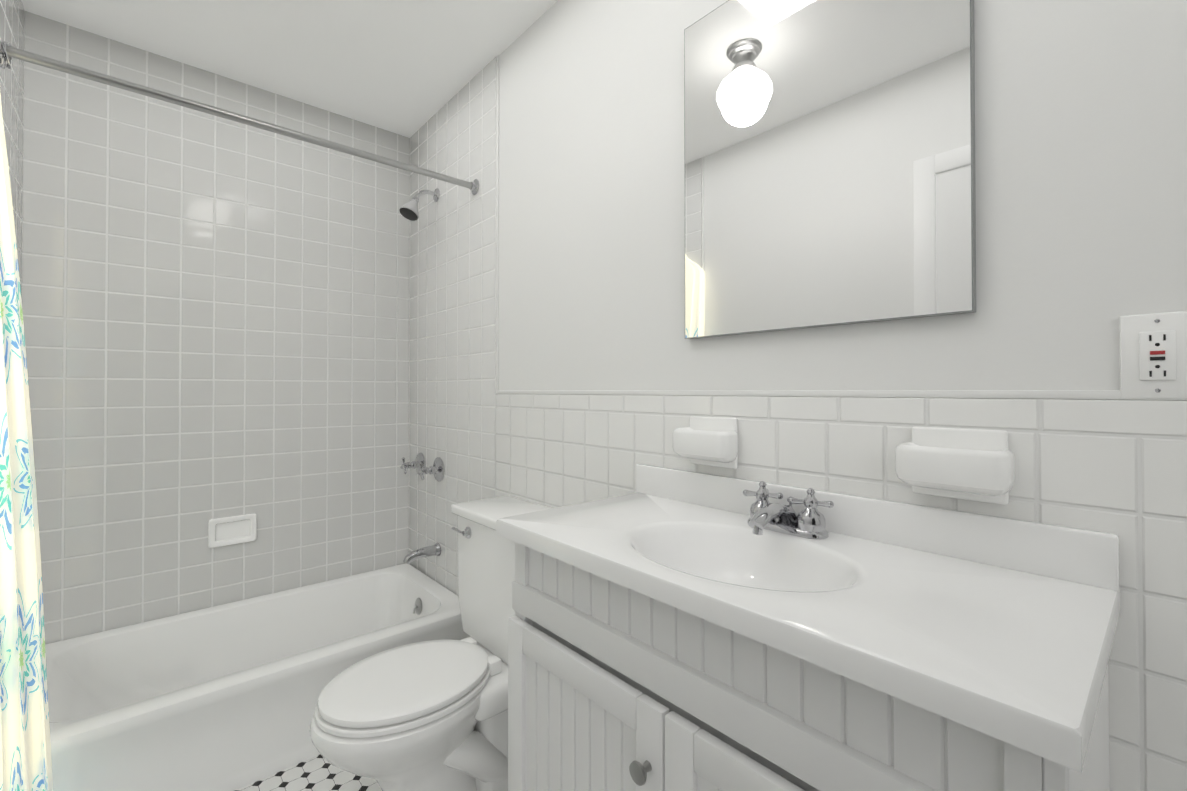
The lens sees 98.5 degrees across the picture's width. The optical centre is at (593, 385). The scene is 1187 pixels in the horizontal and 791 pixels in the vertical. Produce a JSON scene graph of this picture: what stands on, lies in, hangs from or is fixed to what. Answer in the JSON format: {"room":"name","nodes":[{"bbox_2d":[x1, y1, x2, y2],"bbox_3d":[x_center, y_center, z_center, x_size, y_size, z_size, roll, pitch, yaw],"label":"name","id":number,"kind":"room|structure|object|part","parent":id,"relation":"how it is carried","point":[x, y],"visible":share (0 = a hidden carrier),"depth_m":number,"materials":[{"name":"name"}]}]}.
{"room":"bathroom","nodes":[
{"label":"bathroom","id":0,"kind":"room"},
{"bbox_2d":[22,0,557,137],"bbox_3d":[-0.484,-1.361,1.108,1.570,0.100,3.200,0,-1,-41],"label":"ceiling","id":1,"kind":"structure","parent":0,"point":[408,68],"depth_m":1.93,"materials":[{"name":"white paint"}]},
{"bbox_2d":[235,754,381,790],"bbox_3d":[-0.484,1.279,1.083,1.570,0.100,3.200,0,-1,-41],"label":"floor","id":2,"kind":"structure","parent":0,"point":[318,773],"depth_m":1.60,"materials":[{"name":"white tile"}]},
{"bbox_2d":[45,563,470,790],"bbox_3d":[-1.227,1.073,1.927,1.350,0.326,0.735,0,-1,-41],"label":"bathtub","id":3,"kind":"object","parent":2,"relation":"on","point":[223,697],"visible":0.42,"depth_m":1.74,"materials":[{"name":"white ceramic"}]},
{"bbox_2d":[413,598,421,614],"bbox_3d":[-0.807,1.005,2.321,0.036,0.072,0.072,0,-1,-41],"label":"overflow drain cover","id":4,"kind":"object","parent":3,"relation":"attached to","point":[417,609],"visible":1,"depth_m":2.31,"materials":[{"name":"silver metal"}]},
{"bbox_2d":[309,495,551,790],"bbox_3d":[-0.425,0.821,1.500,0.724,0.823,0.514,0,-1,-41],"label":"toilet","id":5,"kind":"object","parent":2,"relation":"on","point":[431,715],"visible":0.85,"depth_m":1.41,"materials":[{"name":"white ceramic"}]},
{"bbox_2d":[496,464,1119,790],"bbox_3d":[0.260,0.719,0.909,0.472,1.016,0.926,0,-1,-41],"label":"bathroom vanity","id":6,"kind":"object","parent":2,"relation":"on","point":[612,686],"depth_m":0.74,"materials":[{"name":"white paint"}]},
{"bbox_3d":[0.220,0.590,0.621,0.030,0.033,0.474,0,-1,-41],"label":"knob","id":7,"kind":"part","parent":6,"relation":"part of","materials":[{"name":"silver metal"}]},
{"bbox_2d":[743,481,833,538],"bbox_3d":[0.356,0.242,0.998,0.155,0.090,0.179,0,-1,-41],"label":"faucet","id":8,"kind":"object","parent":6,"relation":"on","point":[808,521],"visible":1,"depth_m":0.98,"materials":[{"name":"silver metal"}]},
{"bbox_3d":[0.265,0.305,0.917,0.458,0.188,0.926,0,-1,-41],"label":"bathroom vanity top","id":9,"kind":"part","parent":6,"relation":"part of","materials":[{"name":"white ceramic"}]},
{"bbox_2d":[499,0,1186,400],"bbox_3d":[0.100,-0.037,1.544,0.100,2.540,3.100,0,-1,-41],"label":"wall","id":10,"kind":"structure","parent":0,"point":[1081,166],"depth_m":0.95,"materials":[{"name":"white paint"}]},
{"bbox_2d":[408,57,496,595],"bbox_3d":[-0.672,-0.030,2.338,0.008,2.540,0.872,0,-1,-41],"label":"wall tile","id":11,"kind":"object","parent":10,"relation":"attached to","point":[452,311],"visible":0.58,"depth_m":2.29,"materials":[{"name":"white tile"}]},
{"bbox_2d":[400,453,422,473],"bbox_3d":[-0.891,0.389,2.505,0.095,0.114,0.114,0,-1,-41],"label":"tub valve","id":12,"kind":"object","parent":11,"relation":"attached to","point":[407,465],"depth_m":2.48,"materials":[{"name":"silver metal"}]},
{"bbox_2d":[399,188,439,220],"bbox_3d":[-0.800,-0.846,2.352,0.178,0.174,0.087,0,-1,-41],"label":"shower head","id":13,"kind":"object","parent":11,"relation":"attached to","point":[408,210],"visible":1,"depth_m":2.33},
{"bbox_2d":[403,543,440,563],"bbox_3d":[-0.785,0.766,2.327,0.165,0.068,0.060,0,-1,-41],"label":"tub spout","id":14,"kind":"object","parent":11,"relation":"attached to","point":[427,551],"visible":1,"depth_m":2.32,"materials":[{"name":"silver metal"}]},
{"bbox_2d":[411,454,444,481],"bbox_3d":[-0.755,0.389,2.350,0.095,0.114,0.114,0,-1,-41],"label":"tub valve","id":15,"kind":"object","parent":11,"relation":"attached to","point":[436,468],"depth_m":2.36,"materials":[{"name":"silver metal"}]},
{"bbox_2d":[496,55,498,393],"bbox_3d":[-0.378,-0.635,2.012,0.006,1.335,0.014,0,-1,-41],"label":"trim","id":16,"kind":"structure","parent":10,"relation":"attached to","point":[497,244],"depth_m":2.01,"materials":[{"name":"white paint"}]},
{"bbox_2d":[684,0,975,338],"bbox_3d":[0.435,-0.513,1.076,0.020,0.786,0.598,0,-1,-41],"label":"mirror","id":17,"kind":"object","parent":10,"relation":"attached to","point":[829,162],"visible":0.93,"depth_m":1.02,"materials":[{"name":"clear glass"}]},
{"bbox_2d":[495,394,1186,790],"bbox_3d":[0.317,0.627,1.210,0.008,1.205,2.120,0,-1,-41],"label":"tile wainscot","id":18,"kind":"structure","parent":10,"relation":"attached to","point":[1115,466],"depth_m":0.81,"materials":[{"name":"white tile"}]},
{"bbox_2d":[673,416,737,468],"bbox_3d":[0.264,0.134,1.212,0.074,0.119,0.158,0,-1,-41],"label":"soap dish","id":19,"kind":"object","parent":18,"relation":"attached to","point":[706,440],"visible":1,"depth_m":1.19,"materials":[{"name":"white ceramic"}]},
{"bbox_2d":[895,426,1014,504],"bbox_3d":[0.590,0.131,0.842,0.074,0.119,0.158,0,-1,-41],"label":"soap dish","id":20,"kind":"object","parent":18,"relation":"attached to","point":[978,465],"visible":1,"depth_m":0.83,"materials":[{"name":"white ceramic"}]},
{"bbox_2d":[498,390,1186,400],"bbox_3d":[0.323,0.018,1.211,0.006,0.014,2.106,0,-1,-41],"label":"trim","id":21,"kind":"structure","parent":10,"relation":"attached to","point":[1057,394],"depth_m":0.96,"materials":[{"name":"white paint"}]},
{"bbox_2d":[1120,311,1186,397],"bbox_3d":[0.771,-0.041,0.698,0.011,0.117,0.072,0,-1,-41],"label":"electrical outlet","id":22,"kind":"object","parent":10,"relation":"attached to","point":[1153,355],"visible":1,"depth_m":0.70,"materials":[{"name":"white plastic"}]},
{"bbox_3d":[-1.509,-0.031,2.258,1.570,2.540,0.100,0,-1,-41],"label":"wall","id":23,"kind":"structure","parent":0,"visible":0},
{"bbox_2d":[22,11,409,643],"bbox_3d":[-1.474,-0.031,2.218,1.370,2.540,0.008,0,-1,-41],"label":"wall tile","id":24,"kind":"structure","parent":23,"relation":"attached to","point":[215,310],"depth_m":2.09,"materials":[{"name":"white tile"}]},
{"bbox_2d":[208,513,256,547],"bbox_3d":[-1.521,0.611,2.156,0.168,0.120,0.016,0,-1,-41],"label":"soap dish","id":25,"kind":"object","parent":24,"relation":"attached to","point":[231,530],"visible":1,"depth_m":2.15,"materials":[{"name":"white ceramic"}]},
{"bbox_3d":[-1.003,-0.046,0.572,0.100,2.540,3.100,0,-1,-41],"label":"wall","id":26,"kind":"structure","parent":0,"visible":0},
{"bbox_2d":[0,0,24,299],"bbox_3d":[-1.694,-0.038,1.438,0.008,2.540,0.872,0,-1,-41],"label":"wall tiles","id":27,"kind":"structure","parent":26,"relation":"attached to","point":[12,22],"depth_m":1.66,"materials":[{"name":"white tile"}]},
{"bbox_2d":[0,45,478,194],"bbox_3d":[-1.000,-0.834,1.688,1.352,0.064,0.064,0,-1,-41],"label":"shower rod","id":28,"kind":"object","parent":27,"relation":"attached to","point":[64,67],"visible":0.98,"depth_m":1.55,"materials":[{"name":"silver metal"}]},
{"bbox_2d":[0,41,52,790],"bbox_3d":[-1.390,0.149,1.226,0.162,2.011,0.235,0,-1,-41],"label":"shower curtain","id":29,"kind":"object","parent":28,"relation":"hanging from","point":[25,756],"visible":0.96,"depth_m":1.20,"materials":[{"name":"fabric"}]}
]}

